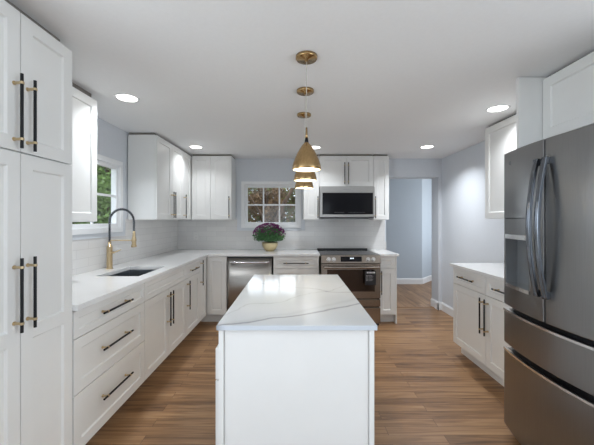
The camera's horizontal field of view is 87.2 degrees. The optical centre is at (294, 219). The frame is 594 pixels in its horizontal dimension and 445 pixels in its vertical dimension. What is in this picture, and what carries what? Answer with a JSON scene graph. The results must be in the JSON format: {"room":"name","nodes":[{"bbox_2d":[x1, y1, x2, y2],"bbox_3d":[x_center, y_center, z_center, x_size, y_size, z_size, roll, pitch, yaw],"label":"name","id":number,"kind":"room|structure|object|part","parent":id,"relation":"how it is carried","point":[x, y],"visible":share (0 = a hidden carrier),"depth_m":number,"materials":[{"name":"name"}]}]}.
{"room":"kitchen","nodes":[
{"label":"kitchen","id":0,"kind":"room"},
{"bbox_2d":[97,117,128,218],"bbox_3d":[-1.830,0.220,-0.367,0.070,2.310,10.265,0,0,0],"label":"wall","id":1,"kind":"structure","parent":0,"point":[112,139],"depth_m":3.10,"materials":[{"name":"paint"}]},
{"bbox_2d":[70,82,96,221],"bbox_3d":[-1.630,-0.460,1.994,0.310,0.949,0.668,0,0,0],"label":"upper cabinet","id":2,"kind":"object","parent":1,"relation":"attached to","point":[84,107],"visible":0.27,"depth_m":2.20,"materials":[{"name":"paint"}]},
{"bbox_2d":[72,148,124,239],"bbox_3d":[-1.817,-0.240,2.765,0.096,0.810,1.020,0,0,0],"label":"window","id":3,"kind":"structure","parent":1,"relation":"in","point":[116,163],"depth_m":3.09,"materials":[{"name":"paint"}]},
{"bbox_3d":[-1.808,-0.235,2.765,0.035,0.614,0.794,0,0,0],"label":"sash","id":4,"kind":"part","parent":3,"relation":"part of","materials":[{"name":"paint"}]},
{"bbox_2d":[72,219,177,275],"bbox_3d":[-1.791,0.219,3.188,0.008,0.460,3.137,0,0,0],"label":"backsplash","id":5,"kind":"structure","parent":1,"relation":"attached to","point":[154,237],"depth_m":3.37,"materials":[{"name":"tile"}]},
{"bbox_2d":[128,133,191,219],"bbox_3d":[-1.609,-0.469,4.044,0.352,0.931,1.420,0,0,0],"label":"upper cabinet","id":6,"kind":"object","parent":1,"relation":"attached to","point":[159,171],"visible":1,"depth_m":3.35,"materials":[{"name":"paint"}]},
{"bbox_3d":[-1.485,-0.456,3.540,0.020,0.902,0.408,0,0,0],"label":"door","id":7,"kind":"part","parent":6,"relation":"part of","materials":[{"name":"paint"}]},
{"bbox_3d":[-1.454,-0.178,3.719,0.042,0.310,0.017,0,0,0],"label":"handle","id":8,"kind":"part","parent":6,"relation":"part of","materials":[{"name":"black metal"}]},
{"bbox_3d":[-1.485,-0.456,3.925,0.020,0.902,0.354,0,0,0],"label":"door","id":9,"kind":"part","parent":6,"relation":"part of","materials":[{"name":"paint"}]},
{"bbox_3d":[-1.485,-0.456,4.268,0.020,0.902,0.323,0,0,0],"label":"door","id":10,"kind":"part","parent":6,"relation":"part of","materials":[{"name":"paint"}]},
{"bbox_2d":[9,0,593,158],"bbox_3d":[1.100,-0.985,1.050,6.400,0.100,13.100,0,0,0],"label":"ceiling","id":11,"kind":"structure","parent":0,"point":[392,78],"depth_m":1.89,"materials":[{"name":"paint"}]},
{"bbox_2d":[114,93,139,102],"bbox_3d":[-1.286,-0.931,2.390,0.180,0.005,0.180,0,0,0],"label":"recessed light","id":12,"kind":"object","parent":11,"relation":"in","point":[124,97],"visible":1,"depth_m":2.37,"materials":[{"name":"paint"}]},
{"bbox_2d":[189,145,202,148],"bbox_3d":[-1.270,-0.931,4.000,0.180,0.005,0.180,0,0,0],"label":"recessed light","id":13,"kind":"object","parent":11,"relation":"in","point":[190,146],"visible":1,"depth_m":4.01,"materials":[{"name":"paint"}]},
{"bbox_2d":[295,112,312,188],"bbox_3d":[0.080,-0.606,2.760,0.166,0.656,0.166,0,0,0],"label":"pendant lamp","id":14,"kind":"object","parent":11,"relation":"hanging from","point":[298,185],"visible":0.51,"depth_m":2.71,"materials":[{"name":"gold metal"}]},
{"bbox_3d":[0.080,-0.359,2.760,0.166,0.158,0.166,0,0,0],"label":"lamp shade","id":15,"kind":"part","parent":14,"relation":"part of","materials":[{"name":"gold metal"}]},
{"bbox_2d":[294,87,316,181],"bbox_3d":[0.074,-0.608,2.250,0.166,0.653,0.166,0,0,0],"label":"pendant lamp","id":16,"kind":"object","parent":11,"relation":"hanging from","point":[299,176],"visible":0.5,"depth_m":2.21,"materials":[{"name":"gold metal"}]},
{"bbox_3d":[0.074,-0.362,2.250,0.166,0.158,0.166,0,0,0],"label":"lamp shade","id":17,"kind":"part","parent":16,"relation":"part of","materials":[{"name":"gold metal"}]},
{"bbox_3d":[0.074,-0.712,2.250,0.004,0.387,0.004,0,0,0],"label":"cord","id":18,"kind":"part","parent":16,"relation":"part of","materials":[{"name":"white plastic"}]},
{"bbox_2d":[292,50,320,171],"bbox_3d":[0.066,-0.609,1.783,0.166,0.651,0.166,0,0,0],"label":"pendant lamp","id":19,"kind":"object","parent":11,"relation":"hanging from","point":[306,159],"visible":1,"depth_m":1.75,"materials":[{"name":"gold metal"}]},
{"bbox_3d":[0.066,-0.364,1.783,0.166,0.158,0.166,0,0,0],"label":"lamp shade","id":20,"kind":"part","parent":19,"relation":"part of","materials":[{"name":"gold metal"}]},
{"bbox_3d":[0.066,-0.713,1.783,0.004,0.385,0.004,0,0,0],"label":"cord","id":21,"kind":"part","parent":19,"relation":"part of","materials":[{"name":"white plastic"}]},
{"bbox_2d":[420,145,434,148],"bbox_3d":[1.690,-0.931,3.990,0.180,0.005,0.180,0,0,0],"label":"recessed light","id":22,"kind":"object","parent":11,"relation":"in","point":[425,146],"visible":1,"depth_m":3.96,"materials":[{"name":"paint"}]},
{"bbox_2d":[485,104,510,111],"bbox_3d":[1.700,-0.931,2.617,0.180,0.005,0.180,0,0,0],"label":"recessed light","id":23,"kind":"object","parent":11,"relation":"in","point":[497,108],"visible":1,"depth_m":2.61,"materials":[{"name":"paint"}]},
{"bbox_2d":[85,281,520,444],"bbox_3d":[1.100,1.400,1.050,6.400,0.050,13.100,0,0,0],"label":"floor","id":24,"kind":"structure","parent":0,"point":[427,392],"depth_m":2.46,"materials":[{"name":"brown wood"}]},
{"bbox_2d":[0,0,71,444],"bbox_3d":[-1.459,0.221,1.331,0.662,2.309,0.622,0,0,0],"label":"pantry cabinet","id":25,"kind":"object","parent":24,"relation":"on","point":[36,68],"visible":1,"depth_m":1.38,"materials":[{"name":"paint"}]},
{"bbox_3d":[-1.180,0.486,1.175,0.020,1.538,0.307,0,0,0],"label":"door","id":26,"kind":"part","parent":25,"relation":"part of","materials":[{"name":"paint"}]},
{"bbox_3d":[-1.180,-0.588,1.175,0.020,0.595,0.307,0,0,0],"label":"door","id":27,"kind":"part","parent":25,"relation":"part of","materials":[{"name":"paint"}]},
{"bbox_3d":[-1.149,0.315,1.298,0.042,0.310,0.017,0,0,0],"label":"handle","id":28,"kind":"part","parent":25,"relation":"part of","materials":[{"name":"black metal"}]},
{"bbox_3d":[-1.149,-0.453,1.298,0.042,0.310,0.017,0,0,0],"label":"handle","id":29,"kind":"part","parent":25,"relation":"part of","materials":[{"name":"black metal"}]},
{"bbox_3d":[-1.149,0.315,1.364,0.042,0.310,0.017,0,0,0],"label":"handle","id":30,"kind":"part","parent":25,"relation":"part of","materials":[{"name":"black metal"}]},
{"bbox_3d":[-1.149,-0.453,1.364,0.042,0.310,0.017,0,0,0],"label":"handle","id":31,"kind":"part","parent":25,"relation":"part of","materials":[{"name":"black metal"}]},
{"bbox_3d":[-1.180,-0.588,1.486,0.020,0.595,0.307,0,0,0],"label":"door","id":32,"kind":"part","parent":25,"relation":"part of","materials":[{"name":"paint"}]},
{"bbox_3d":[-1.180,0.486,1.486,0.020,1.538,0.307,0,0,0],"label":"door","id":33,"kind":"part","parent":25,"relation":"part of","materials":[{"name":"paint"}]},
{"bbox_2d":[72,283,144,444],"bbox_3d":[-1.449,0.929,2.039,0.642,0.892,0.782,0,0,0],"label":"base cabinet","id":34,"kind":"object","parent":24,"relation":"on","point":[108,335],"visible":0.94,"depth_m":1.93,"materials":[{"name":"paint"}]},
{"bbox_3d":[-1.180,1.097,2.039,0.020,0.315,0.778,0,0,0],"label":"drawer","id":35,"kind":"part","parent":34,"relation":"part of","materials":[{"name":"paint"}]},
{"bbox_3d":[-1.180,0.788,2.039,0.020,0.296,0.778,0,0,0],"label":"drawer","id":36,"kind":"part","parent":34,"relation":"part of","materials":[{"name":"paint"}]},
{"bbox_3d":[-1.180,0.562,2.039,0.020,0.147,0.778,0,0,0],"label":"drawer","id":37,"kind":"part","parent":34,"relation":"part of","materials":[{"name":"paint"}]},
{"bbox_3d":[-1.149,1.070,2.023,0.042,0.017,0.330,0,0,0],"label":"handle","id":38,"kind":"part","parent":34,"relation":"part of","materials":[{"name":"black metal"}]},
{"bbox_3d":[-1.149,0.775,2.023,0.042,0.017,0.330,0,0,0],"label":"handle","id":39,"kind":"part","parent":34,"relation":"part of","materials":[{"name":"black metal"}]},
{"bbox_3d":[-1.149,0.557,2.023,0.042,0.017,0.330,0,0,0],"label":"handle","id":40,"kind":"part","parent":34,"relation":"part of","materials":[{"name":"black metal"}]},
{"bbox_2d":[144,266,185,379],"bbox_3d":[-1.449,0.929,2.888,0.642,0.892,0.914,0,0,0],"label":"base cabinet","id":41,"kind":"object","parent":24,"relation":"on","point":[165,295],"visible":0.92,"depth_m":2.80,"materials":[{"name":"paint"}]},
{"bbox_3d":[-1.180,0.948,2.659,0.020,0.615,0.453,0,0,0],"label":"door","id":42,"kind":"part","parent":41,"relation":"part of","materials":[{"name":"paint"}]},
{"bbox_3d":[-1.149,0.815,2.856,0.042,0.310,0.017,0,0,0],"label":"handle","id":43,"kind":"part","parent":41,"relation":"part of","materials":[{"name":"black metal"}]},
{"bbox_3d":[-1.149,0.815,2.920,0.042,0.310,0.017,0,0,0],"label":"handle","id":44,"kind":"part","parent":41,"relation":"part of","materials":[{"name":"black metal"}]},
{"bbox_3d":[-1.180,0.948,3.116,0.020,0.615,0.453,0,0,0],"label":"door","id":45,"kind":"part","parent":41,"relation":"part of","materials":[{"name":"paint"}]},
{"bbox_2d":[185,260,199,335],"bbox_3d":[-1.449,0.929,3.586,0.642,0.892,0.480,0,0,0],"label":"base cabinet","id":46,"kind":"object","parent":24,"relation":"on","point":[192,279],"visible":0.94,"depth_m":3.59,"materials":[{"name":"paint"}]},
{"bbox_3d":[-1.149,0.815,3.381,0.042,0.310,0.017,0,0,0],"label":"handle","id":47,"kind":"part","parent":46,"relation":"part of","materials":[{"name":"black metal"}]},
{"bbox_3d":[-1.180,0.562,3.586,0.020,0.147,0.476,0,0,0],"label":"drawer","id":48,"kind":"part","parent":46,"relation":"part of","materials":[{"name":"paint"}]},
{"bbox_2d":[200,256,226,321],"bbox_3d":[-1.337,0.929,4.292,0.865,0.892,0.930,0,0,0],"label":"base cabinet","id":49,"kind":"object","parent":24,"relation":"on","point":[213,269],"visible":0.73,"depth_m":4.13,"materials":[{"name":"paint"}]},
{"bbox_2d":[72,249,319,310],"bbox_3d":[-0.732,0.466,3.204,2.125,0.032,3.119,0,0,0],"label":"countertop","id":50,"kind":"structure","parent":49,"relation":"on","point":[89,288],"depth_m":2.94,"materials":[{"name":"stone"}]},
{"bbox_2d":[106,208,136,268],"bbox_3d":[-1.591,0.171,2.860,0.278,0.559,0.060,0,0,0],"label":"kitchen faucet","id":51,"kind":"object","parent":50,"relation":"on","point":[109,249],"visible":1,"depth_m":2.85,"materials":[{"name":"gold metal"}]},
{"bbox_3d":[-1.588,0.048,2.860,0.236,0.303,0.013,0,0,0],"label":"spout","id":52,"kind":"part","parent":51,"relation":"part of","materials":[{"name":"black metal"}]},
{"bbox_3d":[-1.577,0.188,2.860,0.246,0.020,0.044,0,0,0],"label":"support arm","id":53,"kind":"part","parent":51,"relation":"part of","materials":[{"name":"gold metal"}]},
{"bbox_2d":[110,270,153,275],"bbox_3d":[-1.425,0.584,2.755,0.366,0.202,0.546,0,0,0],"label":"sink","id":54,"kind":"object","parent":50,"relation":"in","point":[127,272],"visible":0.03,"depth_m":3.02,"materials":[{"name":"metal"}]},
{"bbox_2d":[252,223,285,250],"bbox_3d":[-0.376,0.243,4.500,0.491,0.414,0.424,0,0,0],"label":"chrysanthemum","id":55,"kind":"object","parent":50,"relation":"on","point":[274,234],"visible":1,"depth_m":4.41,"materials":[{"name":"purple plant"}]},
{"bbox_2d":[262,241,277,250],"bbox_3d":[-0.362,0.385,4.500,0.232,0.130,0.232,0,0,0],"label":"pot","id":56,"kind":"object","parent":50,"relation":"on","point":[272,245],"depth_m":4.42,"materials":[{"name":"beige ceramic"}]},
{"bbox_3d":[-1.149,0.655,3.862,0.042,0.310,0.017,0,0,0],"label":"handle","id":57,"kind":"part","parent":49,"relation":"part of","materials":[{"name":"black metal"}]},
{"bbox_3d":[-1.180,0.872,3.970,0.020,0.766,0.281,0,0,0],"label":"door","id":58,"kind":"part","parent":49,"relation":"part of","materials":[{"name":"paint"}]},
{"bbox_3d":[-1.035,0.872,4.137,0.254,0.766,0.020,0,0,0],"label":"door","id":59,"kind":"part","parent":49,"relation":"part of","materials":[{"name":"paint"}]},
{"bbox_2d":[227,256,272,310],"bbox_3d":[-0.602,0.930,4.388,0.598,0.889,0.639,0,0,0],"label":"dishwasher","id":60,"kind":"object","parent":24,"relation":"on","point":[240,269],"visible":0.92,"depth_m":4.12,"materials":[{"name":"metal"}]},
{"bbox_3d":[-0.602,0.560,4.096,0.516,0.026,0.055,0,0,0],"label":"handle","id":61,"kind":"part","parent":60,"relation":"part of","materials":[{"name":"metal"}]},
{"bbox_2d":[216,330,373,444],"bbox_3d":[-0.003,0.929,1.988,0.706,0.892,1.224,0,0,0],"label":"base cabinet","id":62,"kind":"object","parent":24,"relation":"on","point":[274,387],"visible":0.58,"depth_m":1.38,"materials":[{"name":"paint"}]},
{"bbox_3d":[-0.346,0.646,1.598,0.020,0.139,0.397,0,0,0],"label":"drawer","id":63,"kind":"part","parent":62,"relation":"part of","materials":[{"name":"paint"}]},
{"bbox_3d":[-0.346,0.989,1.598,0.020,0.533,0.397,0,0,0],"label":"door","id":64,"kind":"part","parent":62,"relation":"part of","materials":[{"name":"paint"}]},
{"bbox_2d":[216,275,376,329],"bbox_3d":[0.008,0.471,1.991,0.702,0.022,1.268,0,0,0],"label":"countertop","id":65,"kind":"structure","parent":62,"relation":"on","point":[267,302],"depth_m":1.64,"materials":[{"name":"stone"}]},
{"bbox_2d":[273,256,318,274],"bbox_3d":[0.015,0.929,4.406,0.605,0.892,0.642,0,0,0],"label":"base cabinet","id":66,"kind":"object","parent":24,"relation":"on","point":[282,265],"visible":0.35,"depth_m":4.13,"materials":[{"name":"paint"}]},
{"bbox_3d":[0.015,0.799,4.137,0.601,0.298,0.020,0,0,0],"label":"drawer","id":67,"kind":"part","parent":66,"relation":"part of","materials":[{"name":"paint"}]},
{"bbox_3d":[0.015,0.568,4.137,0.601,0.157,0.020,0,0,0],"label":"drawer","id":68,"kind":"part","parent":66,"relation":"part of","materials":[{"name":"paint"}]},
{"bbox_2d":[317,248,380,324],"bbox_3d":[0.718,0.904,4.341,0.762,0.942,0.822,0,0,0],"label":"stove","id":69,"kind":"object","parent":24,"relation":"on","point":[350,264],"visible":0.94,"depth_m":4.00,"materials":[{"name":"silver metal"}]},
{"bbox_2d":[318,250,378,254],"bbox_3d":[0.718,0.461,4.402,0.762,0.016,0.695,0,0,0],"label":"cooktop","id":70,"kind":"object","parent":69,"relation":"in","point":[322,252],"depth_m":4.32,"materials":[{"name":"black glass"}]},
{"bbox_3d":[0.718,0.788,4.024,0.758,0.442,0.049,0,0,0],"label":"oven door","id":71,"kind":"part","parent":69,"relation":"part of","materials":[{"name":"silver metal"}]},
{"bbox_3d":[0.718,0.508,4.022,0.762,0.110,0.066,0,0,0],"label":"control panel","id":72,"kind":"part","parent":69,"relation":"part of","materials":[{"name":"silver metal"}]},
{"bbox_3d":[0.718,0.607,3.965,0.702,0.030,0.070,0,0,0],"label":"door handle","id":73,"kind":"part","parent":69,"relation":"part of","materials":[{"name":"silver metal"}]},
{"bbox_2d":[365,269,375,284],"bbox_3d":[0.952,0.724,3.938,0.138,0.202,0.007,0,0,0],"label":"tag","id":74,"kind":"object","parent":69,"relation":"hanging from","point":[370,276],"visible":1,"depth_m":3.94,"materials":[{"name":"black paper"}]},
{"bbox_3d":[0.718,1.230,4.024,0.758,0.201,0.049,0,0,0],"label":"storage drawer","id":75,"kind":"part","parent":69,"relation":"part of","materials":[{"name":"silver metal"}]},
{"bbox_2d":[380,256,396,323],"bbox_3d":[1.227,0.929,4.406,0.240,0.892,0.642,0,0,0],"label":"base cabinet","id":76,"kind":"object","parent":24,"relation":"on","point":[388,266],"visible":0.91,"depth_m":4.13,"materials":[{"name":"paint"}]},
{"bbox_2d":[367,249,398,255],"bbox_3d":[1.239,0.466,4.433,0.266,0.032,0.662,0,0,0],"label":"countertop","id":77,"kind":"structure","parent":76,"relation":"on","point":[382,252],"depth_m":4.29,"materials":[{"name":"stone"}]},
{"bbox_3d":[1.218,0.568,4.137,0.218,0.157,0.020,0,0,0],"label":"drawer","id":78,"kind":"part","parent":76,"relation":"part of","materials":[{"name":"paint"}]},
{"bbox_3d":[1.218,0.953,4.137,0.218,0.605,0.020,0,0,0],"label":"door","id":79,"kind":"part","parent":76,"relation":"part of","materials":[{"name":"paint"}]},
{"bbox_3d":[1.338,0.929,4.427,0.018,0.892,0.600,0,0,0],"label":"panel","id":80,"kind":"part","parent":76,"relation":"part of","materials":[{"name":"paint"}]},
{"bbox_2d":[453,267,495,379],"bbox_3d":[1.914,0.929,2.950,0.642,0.892,0.551,0,0,0],"label":"base cabinet","id":81,"kind":"object","parent":24,"relation":"on","point":[469,289],"visible":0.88,"depth_m":2.92,"materials":[{"name":"paint"}]},
{"bbox_3d":[1.614,0.563,2.956,0.042,0.017,0.260,0,0,0],"label":"handle","id":82,"kind":"part","parent":81,"relation":"part of","materials":[{"name":"black metal"}]},
{"bbox_3d":[1.645,0.568,2.950,0.020,0.157,0.547,0,0,0],"label":"drawer","id":83,"kind":"part","parent":81,"relation":"part of","materials":[{"name":"paint"}]},
{"bbox_3d":[1.645,0.953,2.950,0.020,0.605,0.547,0,0,0],"label":"door","id":84,"kind":"part","parent":81,"relation":"part of","materials":[{"name":"paint"}]},
{"bbox_3d":[1.614,0.830,2.708,0.042,0.310,0.017,0,0,0],"label":"handle","id":85,"kind":"part","parent":81,"relation":"part of","materials":[{"name":"black metal"}]},
{"bbox_2d":[483,277,511,385],"bbox_3d":[1.914,0.929,2.372,0.642,0.892,0.605,0,0,0],"label":"base cabinet","id":86,"kind":"object","parent":24,"relation":"on","point":[495,342],"visible":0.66,"depth_m":2.56,"materials":[{"name":"paint"}]},
{"bbox_2d":[450,263,503,281],"bbox_3d":[1.925,0.466,2.656,0.629,0.032,1.187,0,0,0],"label":"countertop","id":87,"kind":"structure","parent":86,"relation":"on","point":[495,271],"depth_m":2.88,"materials":[{"name":"stone"}]},
{"bbox_3d":[1.614,0.830,2.641,0.042,0.310,0.017,0,0,0],"label":"handle","id":88,"kind":"part","parent":86,"relation":"part of","materials":[{"name":"black metal"}]},
{"bbox_3d":[1.645,0.568,2.372,0.020,0.157,0.601,0,0,0],"label":"drawer","id":89,"kind":"part","parent":86,"relation":"part of","materials":[{"name":"paint"}]},
{"bbox_3d":[1.645,0.953,2.372,0.020,0.605,0.601,0,0,0],"label":"door","id":90,"kind":"part","parent":86,"relation":"part of","materials":[{"name":"paint"}]},
{"bbox_2d":[516,77,546,148],"bbox_3d":[1.850,0.222,2.050,0.776,2.307,0.022,0,0,0],"label":"panel","id":91,"kind":"object","parent":24,"relation":"on","point":[529,90],"depth_m":2.04,"materials":[{"name":"paint"}]},
{"bbox_2d":[503,124,593,444],"bbox_3d":[1.698,0.475,1.635,0.925,1.800,0.781,0,0,0],"label":"refrigerator","id":92,"kind":"object","parent":24,"relation":"on","point":[549,182],"visible":1,"depth_m":1.59,"materials":[{"name":"metal"}]},
{"bbox_3d":[1.369,0.058,1.833,0.123,0.965,0.386,0,0,0],"label":"door","id":93,"kind":"part","parent":92,"relation":"part of","materials":[{"name":"silver metal"}]},
{"bbox_3d":[1.272,0.043,1.665,0.074,0.735,0.028,0,0,0],"label":"handle","id":94,"kind":"part","parent":92,"relation":"part of","materials":[{"name":"metal"}]},
{"bbox_3d":[1.272,0.043,1.607,0.074,0.735,0.028,0,0,0],"label":"handle","id":95,"kind":"part","parent":92,"relation":"part of","materials":[{"name":"metal"}]},
{"bbox_3d":[1.369,1.070,1.635,0.123,0.486,0.781,0,0,0],"label":"drawer","id":96,"kind":"part","parent":92,"relation":"part of","materials":[{"name":"silver metal"}]},
{"bbox_3d":[1.369,0.680,1.635,0.123,0.210,0.781,0,0,0],"label":"drawer","id":97,"kind":"part","parent":92,"relation":"part of","materials":[{"name":"silver metal"}]},
{"bbox_3d":[1.369,0.058,1.438,0.123,0.965,0.386,0,0,0],"label":"door","id":98,"kind":"part","parent":92,"relation":"part of","materials":[{"name":"silver metal"}]},
{"bbox_2d":[235,159,441,301],"bbox_3d":[0.142,0.220,4.883,4.195,2.310,0.235,0,0,0],"label":"wall","id":99,"kind":"structure","parent":0,"point":[245,168],"depth_m":4.76,"materials":[{"name":"paint"}]},
{"bbox_2d":[192,155,235,219],"bbox_3d":[-1.190,-0.469,4.573,0.573,0.931,0.360,0,0,0],"label":"upper cabinet","id":100,"kind":"object","parent":99,"relation":"attached to","point":[213,176],"visible":1,"depth_m":4.44,"materials":[{"name":"paint"}]},
{"bbox_3d":[-1.337,-0.456,4.445,0.264,0.902,0.020,0,0,0],"label":"door","id":101,"kind":"part","parent":100,"relation":"part of","materials":[{"name":"paint"}]},
{"bbox_3d":[-1.053,-0.456,4.445,0.296,0.902,0.020,0,0,0],"label":"door","id":102,"kind":"part","parent":100,"relation":"part of","materials":[{"name":"paint"}]},
{"bbox_2d":[237,178,304,230],"bbox_3d":[-0.363,-0.235,4.812,1.033,0.800,0.146,0,0,0],"label":"window","id":103,"kind":"structure","parent":99,"relation":"in","point":[243,184],"depth_m":4.75,"materials":[{"name":"paint"}]},
{"bbox_3d":[-0.363,-0.230,4.827,0.807,0.604,0.035,0,0,0],"label":"sash","id":104,"kind":"part","parent":103,"relation":"part of","materials":[{"name":"paint"}]},
{"bbox_2d":[178,219,385,248],"bbox_3d":[-0.198,0.219,4.761,3.179,0.460,0.008,0,0,0],"label":"backsplash","id":105,"kind":"structure","parent":99,"relation":"attached to","point":[321,233],"depth_m":4.76,"materials":[{"name":"tile"}]},
{"bbox_2d":[303,155,318,219],"bbox_3d":[0.233,-0.469,4.573,0.222,0.931,0.360,0,0,0],"label":"upper cabinet","id":106,"kind":"object","parent":99,"relation":"attached to","point":[310,196],"visible":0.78,"depth_m":4.43,"materials":[{"name":"paint"}]},
{"bbox_2d":[319,155,372,186],"bbox_3d":[0.730,-0.704,4.573,0.770,0.461,0.360,0,0,0],"label":"upper cabinet","id":107,"kind":"object","parent":99,"relation":"attached to","point":[336,170],"visible":0.88,"depth_m":4.44,"materials":[{"name":"paint"}]},
{"bbox_3d":[0.537,-0.691,4.445,0.381,0.432,0.020,0,0,0],"label":"door","id":108,"kind":"part","parent":107,"relation":"part of","materials":[{"name":"paint"}]},
{"bbox_2d":[319,186,374,217],"bbox_3d":[0.731,-0.246,4.557,0.764,0.450,0.398,0,0,0],"label":"microwave","id":109,"kind":"object","parent":107,"relation":"attached to","point":[334,201],"visible":0.98,"depth_m":4.36,"materials":[{"name":"silver metal"}]},
{"bbox_3d":[0.738,-0.227,4.375,0.707,0.304,0.025,0,0,0],"label":"door glass","id":110,"kind":"part","parent":109,"relation":"part of","materials":[{"name":"black glass"}]},
{"bbox_3d":[0.922,-0.691,4.445,0.381,0.432,0.020,0,0,0],"label":"door","id":111,"kind":"part","parent":107,"relation":"part of","materials":[{"name":"paint"}]},
{"bbox_2d":[368,155,388,219],"bbox_3d":[1.227,-0.469,4.573,0.222,0.931,0.360,0,0,0],"label":"upper cabinet","id":112,"kind":"object","parent":99,"relation":"attached to","point":[380,162],"visible":0.88,"depth_m":4.43,"materials":[{"name":"paint"}]},
{"bbox_2d":[397,307,433,307],"bbox_3d":[1.783,1.373,4.902,0.786,0.004,0.045,0,0,0],"label":"trim","id":113,"kind":"structure","parent":99,"relation":"attached to","point":[397,307],"depth_m":4.88,"materials":[{"name":"brown wood"}]},
{"bbox_2d":[431,298,438,309],"bbox_3d":[2.183,1.312,4.877,0.014,0.125,0.251,0,0,0],"label":"baseboard","id":114,"kind":"object","parent":99,"relation":"attached to","point":[434,303],"visible":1,"depth_m":4.87,"materials":[{"name":"paint"}]},
{"bbox_2d":[386,179,421,277],"bbox_3d":[1.510,0.220,6.740,2.420,2.310,0.120,0,0,0],"label":"wall","id":115,"kind":"structure","parent":0,"point":[404,224],"depth_m":6.68,"materials":[{"name":"paint"}]},
{"bbox_2d":[397,278,421,283],"bbox_3d":[1.565,1.312,6.673,2.310,0.125,0.014,0,0,0],"label":"baseboard","id":116,"kind":"structure","parent":115,"relation":"attached to","point":[399,280],"depth_m":6.67,"materials":[{"name":"paint"}]},
{"bbox_2d":[422,179,431,277],"bbox_3d":[2.935,0.220,7.015,0.170,2.310,0.778,0,0,45],"label":"wall","id":117,"kind":"structure","parent":0,"point":[426,183],"depth_m":6.87,"materials":[{"name":"paint"}]},
{"bbox_2d":[422,275,431,283],"bbox_3d":[2.965,1.312,6.935,0.014,0.125,0.708,0,0,43],"label":"baseboard","id":118,"kind":"structure","parent":117,"relation":"attached to","point":[428,278],"depth_m":6.86,"materials":[{"name":"paint"}]},
{"bbox_2d":[442,141,503,307],"bbox_3d":[2.300,0.220,-0.250,0.120,2.310,10.500,0,0,0],"label":"wall","id":119,"kind":"structure","parent":0,"point":[467,236],"depth_m":4.08,"materials":[{"name":"paint"}]},
{"bbox_2d":[441,302,452,316],"bbox_3d":[2.233,1.312,4.002,0.014,0.125,1.523,0,0,0],"label":"baseboard","id":120,"kind":"structure","parent":119,"relation":"attached to","point":[445,308],"depth_m":4.57,"materials":[{"name":"paint"}]},
{"bbox_2d":[485,114,515,218],"bbox_3d":[2.071,-0.472,2.606,0.325,0.924,1.060,0,0,0],"label":"upper cabinet","id":121,"kind":"object","parent":119,"relation":"attached to","point":[500,137],"visible":0.23,"depth_m":2.95,"materials":[{"name":"paint"}]},
{"bbox_2d":[543,51,593,138],"bbox_3d":[1.915,-0.727,1.586,0.600,0.414,0.900,0,0,0],"label":"upper cabinet","id":122,"kind":"object","parent":119,"relation":"attached to","point":[568,93],"visible":0.87,"depth_m":1.84,"materials":[{"name":"paint"}]},
{"label":"outside","id":123,"kind":"structure","parent":0,"visible":0},
{"bbox_3d":[0.000,2.100,24.000,80.000,0.050,72.000,0,0,0],"label":"ground","id":124,"kind":"structure","parent":123,"visible":0},
{"bbox_2d":[72,165,110,223],"bbox_3d":[-7.287,-0.501,12.263,3.893,5.277,3.852,0,0,-4],"label":"tree","id":125,"kind":"object","parent":124,"relation":"on","point":[104,180],"visible":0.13,"depth_m":11.24,"materials":[{"name":"green plant"}]},
{"bbox_2d":[248,188,286,221],"bbox_3d":[-2.112,-0.302,23.936,2.776,4.797,2.667,0,0,24],"label":"tree","id":126,"kind":"object","parent":124,"relation":"on","point":[270,212],"visible":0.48,"depth_m":23.54,"materials":[{"name":"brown plant"}]},
{"bbox_2d":[248,188,294,221],"bbox_3d":[-2.009,-0.992,29.993,14.317,6.484,1.772,0,0,0],"label":"thicket","id":127,"kind":"object","parent":124,"relation":"on","point":[290,209],"visible":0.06,"depth_m":29.57,"materials":[{"name":"green plant"}]},
{"bbox_2d":[250,188,293,221],"bbox_3d":[-1.034,0.368,14.000,1.984,3.651,0.340,0,0,0],"label":"bare tree","id":128,"kind":"object","parent":124,"relation":"on","point":[288,195],"visible":0.4,"depth_m":13.94,"materials":[{"name":"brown plant"}]}
]}

